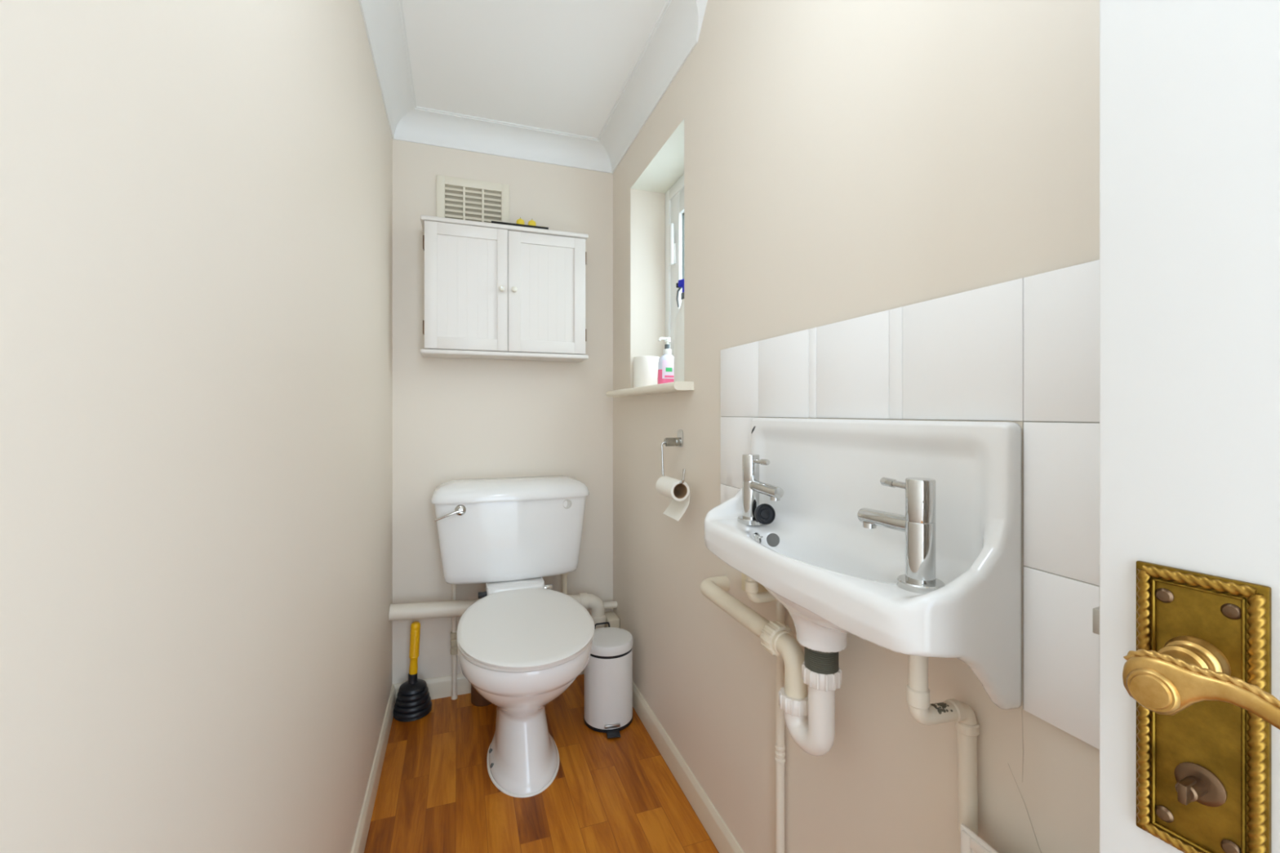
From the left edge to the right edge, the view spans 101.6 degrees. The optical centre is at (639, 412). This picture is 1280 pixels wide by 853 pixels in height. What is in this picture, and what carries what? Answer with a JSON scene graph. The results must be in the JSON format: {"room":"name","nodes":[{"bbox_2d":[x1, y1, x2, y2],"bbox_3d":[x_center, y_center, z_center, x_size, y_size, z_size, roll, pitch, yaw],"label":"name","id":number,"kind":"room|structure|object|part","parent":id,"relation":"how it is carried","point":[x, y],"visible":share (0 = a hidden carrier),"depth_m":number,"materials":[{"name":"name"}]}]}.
{"room":"bathroom","nodes":[
{"label":"bathroom","id":0,"kind":"room"},
{"bbox_2d":[0,0,392,852],"bbox_3d":[-0.548,-0.010,0.683,0.120,2.188,2.850,0,0,-19],"label":"wall","id":1,"kind":"structure","parent":0,"point":[196,196],"depth_m":0.49,"materials":[{"name":"paint"}]},
{"bbox_2d":[351,684,395,852],"bbox_3d":[-0.482,1.046,0.695,0.012,0.075,2.630,0,0,-19],"label":"baseboard","id":2,"kind":"structure","parent":1,"relation":"attached to","point":[362,833],"depth_m":1.46,"materials":[{"name":"beige wood"}]},
{"bbox_2d":[358,0,417,138],"bbox_3d":[-0.446,-1.060,0.708,0.090,0.090,2.630,0,0,-19],"label":"trim","id":3,"kind":"structure","parent":1,"relation":"attached to","point":[384,24],"depth_m":1.56,"materials":[{"name":"white paint"}]},
{"bbox_2d":[388,592,605,629],"bbox_3d":[-0.516,0.787,1.986,0.796,0.208,0.067,0,0,-19],"label":"pipe","id":4,"kind":"object","parent":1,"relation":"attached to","point":[433,610],"visible":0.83,"depth_m":1.90,"materials":[{"name":"white plastic"}]},
{"bbox_2d":[392,139,613,684],"bbox_3d":[-0.537,-0.010,2.132,0.851,2.188,0.120,0,0,-19],"label":"wall","id":5,"kind":"structure","parent":0,"point":[454,419],"depth_m":2.04,"materials":[{"name":"paint"}]},
{"bbox_2d":[435,174,509,222],"bbox_3d":[-0.646,-0.767,2.024,0.270,0.270,0.012,0,0,-19],"label":"air vent","id":6,"kind":"object","parent":5,"relation":"in","point":[460,198],"visible":0.55,"depth_m":2.02,"materials":[{"name":"beige plastic"}]},
{"bbox_2d":[392,668,584,699],"bbox_3d":[-0.515,1.046,2.069,0.851,0.075,0.012,0,0,-19],"label":"baseboard","id":7,"kind":"structure","parent":5,"relation":"attached to","point":[439,687],"depth_m":1.99,"materials":[{"name":"beige wood"}]},
{"bbox_2d":[392,106,613,173],"bbox_3d":[-0.502,-1.060,2.033,0.851,0.090,0.090,0,0,-19],"label":"trim","id":8,"kind":"structure","parent":5,"relation":"attached to","point":[420,125],"depth_m":2.03,"materials":[{"name":"white paint"}]},
{"bbox_2d":[420,214,588,362],"bbox_3d":[-0.505,-0.452,1.987,0.606,0.487,0.173,0,0,-19],"label":"upper cabinet","id":9,"kind":"object","parent":5,"relation":"attached to","point":[499,291],"visible":1,"depth_m":1.93,"materials":[{"name":"white paint"}]},
{"bbox_3d":[-0.627,-0.452,1.889,0.286,0.450,0.016,0,0,-19],"label":"door","id":10,"kind":"part","parent":9,"relation":"part of","materials":[{"name":"white paint"}]},
{"bbox_3d":[-0.506,-0.454,1.910,0.021,0.021,0.025,0,0,-19],"label":"knob","id":11,"kind":"part","parent":9,"relation":"part of","materials":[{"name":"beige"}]},
{"bbox_3d":[-0.464,-0.454,1.924,0.021,0.021,0.025,0,0,-19],"label":"knob","id":12,"kind":"part","parent":9,"relation":"part of","materials":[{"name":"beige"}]},
{"bbox_2d":[491,220,548,229],"bbox_3d":[-0.466,-0.701,2.006,0.210,0.010,0.113,0,0,-19],"label":"tray","id":13,"kind":"object","parent":9,"relation":"on","point":[494,222],"visible":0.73,"depth_m":1.95,"materials":[{"name":"black"}]},
{"bbox_2d":[515,217,524,224],"bbox_3d":[-0.459,-0.725,2.000,0.031,0.048,0.031,0,0,-19],"label":"candle","id":14,"kind":"object","parent":13,"relation":"on","point":[520,220],"visible":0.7,"depth_m":1.99,"materials":[{"name":"yellow wax"}]},
{"bbox_2d":[528,219,536,226],"bbox_3d":[-0.417,-0.725,2.015,0.031,0.048,0.031,0,0,-19],"label":"candle","id":15,"kind":"object","parent":13,"relation":"on","point":[531,222],"visible":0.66,"depth_m":2.00,"materials":[{"name":"yellow wax"}]},
{"bbox_3d":[-0.352,-0.451,1.985,0.292,0.447,0.016,0,0,-19],"label":"door","id":16,"kind":"part","parent":9,"relation":"part of","materials":[{"name":"white paint"}]},
{"bbox_2d":[402,0,666,137],"bbox_3d":[-0.004,-1.155,0.872,1.271,0.100,2.850,0,0,-19],"label":"ceiling","id":17,"kind":"structure","parent":0,"point":[558,65],"depth_m":1.62,"materials":[{"name":"white paint"}]},
{"bbox_2d":[364,674,719,852],"bbox_3d":[-0.031,1.124,0.862,1.214,0.080,2.850,0,0,-19],"label":"floor","id":18,"kind":"structure","parent":0,"point":[437,793],"depth_m":1.48,"materials":[{"name":"brown wood"}]},
{"bbox_2d":[393,621,431,721],"bbox_3d":[-0.822,0.922,1.887,0.129,0.324,0.129,0,0,-19],"label":"plunger","id":19,"kind":"object","parent":18,"relation":"on","point":[413,700],"visible":1,"depth_m":1.86,"materials":[{"name":"black rubber"}]},
{"bbox_2d":[393,673,431,721],"bbox_3d":[-0.822,1.013,1.887,0.129,0.142,0.129,0,0,-19],"label":"cup","id":20,"kind":"object","parent":19,"relation":"on","point":[413,700],"depth_m":1.85,"materials":[{"name":"black rubber"}]},
{"bbox_3d":[-0.816,0.856,1.889,0.038,0.193,0.034,0,0,-19],"label":"handle","id":21,"kind":"part","parent":19,"relation":"part of","materials":[{"name":"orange plastic"}]},
{"bbox_2d":[450,584,457,700],"bbox_3d":[-0.704,0.846,1.978,0.034,0.477,0.034,0,0,-42],"label":"supply pipe","id":22,"kind":"object","parent":18,"relation":"on","point":[454,652],"visible":0.68,"depth_m":1.97,"materials":[{"name":"beige paint"}]},
{"bbox_2d":[471,684,491,706],"bbox_3d":[-0.589,1.024,1.966,0.092,0.120,0.092,0,0,-19],"label":"connector","id":23,"kind":"object","parent":18,"relation":"on","point":[477,700],"visible":0.2,"depth_m":1.92,"materials":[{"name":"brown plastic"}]},
{"bbox_2d":[431,475,594,798],"bbox_3d":[-0.386,0.670,1.692,0.568,0.833,0.795,0,0,-19],"label":"toilet","id":24,"kind":"object","parent":18,"relation":"on","point":[522,645],"visible":1,"depth_m":1.67,"materials":[{"name":"white ceramic"}]},
{"bbox_3d":[-0.653,0.346,1.800,0.103,0.050,0.028,0,0,-19],"label":"flush lever","id":25,"kind":"part","parent":24,"relation":"part of","materials":[{"name":"silver metal"}]},
{"bbox_3d":[-0.480,0.284,1.964,0.568,0.063,0.218,0,0,-19],"label":"cistern lid","id":26,"kind":"part","parent":24,"relation":"part of","materials":[{"name":"white ceramic"}]},
{"bbox_3d":[-0.347,0.646,1.581,0.392,0.029,0.530,0,0,-19],"label":"seat","id":27,"kind":"part","parent":24,"relation":"part of","materials":[{"name":"white plastic"}]},
{"bbox_3d":[-0.344,0.630,1.572,0.392,0.030,0.541,0,0,-19],"label":"lid","id":28,"kind":"part","parent":24,"relation":"part of","materials":[{"name":"white plastic"}]},
{"bbox_2d":[560,573,568,595],"bbox_3d":[-0.301,0.669,2.076,0.032,0.126,0.032,0,0,-19],"label":"pipe","id":29,"kind":"object","parent":24,"relation":"attached to","point":[564,576],"visible":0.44,"depth_m":2.07,"materials":[{"name":"plastic"}]},
{"bbox_2d":[583,622,632,738],"bbox_3d":[-0.107,0.931,1.834,0.174,0.305,0.215,0,0,-19],"label":"pedal bin","id":30,"kind":"object","parent":18,"relation":"on","point":[608,672],"visible":0.88,"depth_m":1.77,"materials":[{"name":"white metal"}]},
{"bbox_3d":[-0.112,0.808,1.848,0.174,0.034,0.174,0,0,-19],"label":"lid","id":31,"kind":"part","parent":30,"relation":"part of","materials":[{"name":"white metal"}]},
{"bbox_2d":[604,611,619,627],"bbox_3d":[-0.142,0.960,2.116,0.113,0.248,0.142,0,0,-19],"label":"pipe boxing","id":32,"kind":"object","parent":18,"relation":"on","point":[611,617],"visible":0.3,"depth_m":2.11,"materials":[{"name":"beige plastic"}]},
{"bbox_2d":[960,823,998,852],"bbox_3d":[0.447,0.790,0.505,0.034,0.583,0.281,0,0,-19],"label":"pipe boxing","id":33,"kind":"object","parent":18,"relation":"on","point":[971,842],"visible":1,"depth_m":0.62,"materials":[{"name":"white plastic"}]},
{"bbox_2d":[613,0,1099,852],"bbox_3d":[0.427,-0.010,1.021,0.244,2.188,2.850,0,0,-19],"label":"wall","id":34,"kind":"structure","parent":0,"point":[838,160],"depth_m":0.91,"materials":[{"name":"paint"}]},
{"bbox_2d":[603,600,617,608],"bbox_3d":[-0.124,0.795,2.153,0.058,0.029,0.027,0,0,-19],"label":"pipe","id":35,"kind":"object","parent":34,"relation":"attached to","point":[607,605],"visible":0.78,"depth_m":2.14,"materials":[{"name":"white plastic"}]},
{"bbox_2d":[605,173,693,397],"bbox_3d":[0.107,-0.458,1.807,0.273,0.792,0.701,0,0,-19],"label":"window","id":36,"kind":"structure","parent":34,"relation":"in","point":[674,196],"depth_m":1.94,"materials":[{"name":"white plastic"}]},
{"bbox_2d":[633,355,659,387],"bbox_3d":[0.025,-0.146,1.948,0.099,0.120,0.099,0,0,-19],"label":"toilet roll","id":37,"kind":"object","parent":36,"relation":"on","point":[645,367],"visible":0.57,"depth_m":1.91,"materials":[{"name":"white paper"}]},
{"bbox_3d":[0.073,-0.074,1.795,0.200,0.024,0.701,0,0,-19],"label":"sill","id":38,"kind":"part","parent":36,"relation":"part of","materials":[{"name":"beige"}]},
{"bbox_2d":[657,337,674,384],"bbox_3d":[0.092,-0.173,1.810,0.074,0.174,0.049,0,0,-19],"label":"soap bottle","id":39,"kind":"object","parent":36,"relation":"on","point":[666,362],"visible":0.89,"depth_m":1.79,"materials":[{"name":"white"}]},
{"bbox_3d":[0.122,-0.629,1.953,0.022,0.154,0.030,0,0,-19],"label":"handle","id":40,"kind":"part","parent":36,"relation":"part of","materials":[{"name":"white plastic"}]},
{"bbox_3d":[0.213,-0.468,1.808,0.073,0.773,0.502,0,0,-19],"label":"frame","id":41,"kind":"part","parent":36,"relation":"part of","materials":[{"name":"white plastic"}]},
{"bbox_3d":[0.205,-0.468,1.805,0.040,0.705,0.434,0,0,-19],"label":"sash","id":42,"kind":"part","parent":36,"relation":"part of","materials":[{"name":"white plastic"}]},
{"bbox_2d":[674,279,684,382],"bbox_3d":[0.152,-0.261,1.700,0.076,0.350,0.088,0,0,-19],"label":"spray bottle","id":43,"kind":"object","parent":36,"relation":"on","point":[679,324],"visible":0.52,"depth_m":1.67,"materials":[{"name":"white plastic"}]},
{"bbox_2d":[597,0,707,173],"bbox_3d":[-0.008,-1.060,1.769,0.090,0.090,0.912,0,0,-19],"label":"trim","id":44,"kind":"structure","parent":34,"relation":"attached to","point":[675,33],"depth_m":1.64,"materials":[{"name":"white paint"}]},
{"bbox_2d":[660,429,685,484],"bbox_3d":[0.112,0.121,1.462,0.064,0.141,0.165,0,0,-19],"label":"toilet roll holder","id":45,"kind":"object","parent":34,"relation":"attached to","point":[668,442],"visible":0.95,"depth_m":1.51,"materials":[{"name":"silver metal"}]},
{"bbox_3d":[0.094,0.086,1.525,0.045,0.025,0.025,0,0,-19],"label":"post","id":46,"kind":"part","parent":45,"relation":"part of","materials":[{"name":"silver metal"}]},
{"bbox_2d":[655,475,689,520],"bbox_3d":[0.090,0.237,1.451,0.056,0.108,0.113,0,0,-19],"label":"toilet roll","id":47,"kind":"object","parent":45,"relation":"hanging from","point":[670,487],"visible":1,"depth_m":1.43,"materials":[{"name":"white paper"}]},
{"bbox_3d":[0.118,0.076,1.533,0.006,0.052,0.034,0,0,-19],"label":"plate","id":48,"kind":"part","parent":45,"relation":"part of","materials":[{"name":"silver metal"}]},
{"bbox_2d":[632,681,743,852],"bbox_3d":[0.310,1.046,0.970,0.012,0.075,2.630,0,0,-19],"label":"baseboard","id":49,"kind":"structure","parent":34,"relation":"attached to","point":[715,827],"depth_m":1.47,"materials":[{"name":"beige wood"}]},
{"bbox_2d":[741,573,767,592],"bbox_3d":[0.247,0.368,1.131,0.024,0.052,0.070,0,0,-19],"label":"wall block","id":50,"kind":"object","parent":34,"relation":"attached to","point":[761,588],"visible":0.14,"depth_m":1.14,"materials":[{"name":"beige paint"}]},
{"bbox_2d":[744,575,785,852],"bbox_3d":[0.248,0.669,1.039,0.081,0.830,0.030,0,0,-6],"label":"supply pipe","id":51,"kind":"object","parent":34,"relation":"attached to","point":[751,586],"visible":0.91,"depth_m":1.03,"materials":[{"name":"plastic"}]},
{"bbox_2d":[699,575,841,756],"bbox_3d":[0.232,0.467,1.047,0.078,0.198,0.488,0,0,-15],"label":"trap","id":52,"kind":"object","parent":34,"relation":"attached to","point":[809,715],"visible":0.95,"depth_m":0.89,"materials":[{"name":"white plastic"}]},
{"bbox_2d":[704,417,1022,709],"bbox_3d":[0.275,0.191,0.836,0.150,0.360,0.560,0,0,-19],"label":"basin","id":53,"kind":"object","parent":34,"relation":"attached to","point":[835,576],"visible":0.94,"depth_m":0.70,"materials":[{"name":"white ceramic"}]},
{"bbox_2d":[737,453,783,525],"bbox_3d":[0.229,0.149,0.991,0.052,0.135,0.123,0,0,-19],"label":"tap","id":54,"kind":"object","parent":53,"relation":"attached to","point":[752,486],"visible":0.93,"depth_m":1.01,"materials":[{"name":"silver metal"}]},
{"bbox_3d":[0.229,0.093,0.990,0.011,0.012,0.049,0,0,-19],"label":"lever","id":55,"kind":"part","parent":54,"relation":"part of","materials":[{"name":"silver metal"}]},
{"bbox_3d":[0.235,0.145,0.974,0.021,0.028,0.087,0,0,-19],"label":"spout","id":56,"kind":"part","parent":54,"relation":"part of","materials":[{"name":"silver metal"}]},
{"bbox_2d":[754,503,775,524],"bbox_3d":[0.237,0.193,0.992,0.039,0.039,0.020,0,0,-5],"label":"plug","id":57,"kind":"object","parent":53,"relation":"on","point":[764,513],"visible":1,"depth_m":0.99,"materials":[{"name":"black rubber"}]},
{"bbox_2d":[857,477,945,594],"bbox_3d":[0.330,0.148,0.669,0.052,0.135,0.123,0,0,-19],"label":"tap","id":58,"kind":"object","parent":53,"relation":"attached to","point":[918,522],"visible":0.98,"depth_m":0.62,"materials":[{"name":"silver metal"}]},
{"bbox_3d":[0.325,0.143,0.686,0.021,0.028,0.087,0,0,-19],"label":"spout","id":59,"kind":"part","parent":58,"relation":"part of","materials":[{"name":"silver metal"}]},
{"bbox_3d":[0.330,0.091,0.670,0.011,0.012,0.049,0,0,-19],"label":"lever","id":60,"kind":"part","parent":58,"relation":"part of","materials":[{"name":"silver metal"}]},
{"bbox_2d":[720,259,1099,749],"bbox_3d":[0.349,0.093,0.863,0.008,0.494,0.902,0,0,-19],"label":"tiles","id":61,"kind":"structure","parent":34,"relation":"attached to","point":[1024,352],"depth_m":0.59,"materials":[{"name":"white tile"}]},
{"bbox_2d":[906,654,979,835],"bbox_3d":[0.374,0.389,0.644,0.099,0.270,0.029,0,0,-12],"label":"supply pipe","id":62,"kind":"object","parent":34,"relation":"attached to","point":[917,691],"visible":0.89,"depth_m":0.64,"materials":[{"name":"plastic"}]},
{"bbox_3d":[0.361,-0.010,-0.457,0.851,2.188,0.100,0,0,-19],"label":"wall","id":63,"kind":"structure","parent":0,"visible":0},
{"bbox_2d":[1092,0,1279,852],"bbox_3d":[0.439,0.088,0.022,0.096,1.979,0.704,0,0,-25],"label":"door","id":64,"kind":"structure","parent":63,"relation":"in","point":[1186,620],"depth_m":0.30,"materials":[{"name":"white wood"}]},
{"bbox_3d":[0.304,0.144,0.249,0.055,0.033,0.108,0,0,-19],"label":"lever handle","id":65,"kind":"part","parent":64,"relation":"part of","materials":[{"name":"gold metal"}]},
{"bbox_3d":[0.292,0.139,0.246,0.005,0.021,0.102,0,0,-25],"label":"rope trim","id":66,"kind":"part","parent":64,"relation":"part of","materials":[{"name":"gold metal"}]},
{"bbox_3d":[0.316,0.172,0.296,0.006,0.163,0.054,0,0,-25],"label":"handle plate","id":67,"kind":"part","parent":64,"relation":"part of","materials":[{"name":"gold metal"}]}
]}

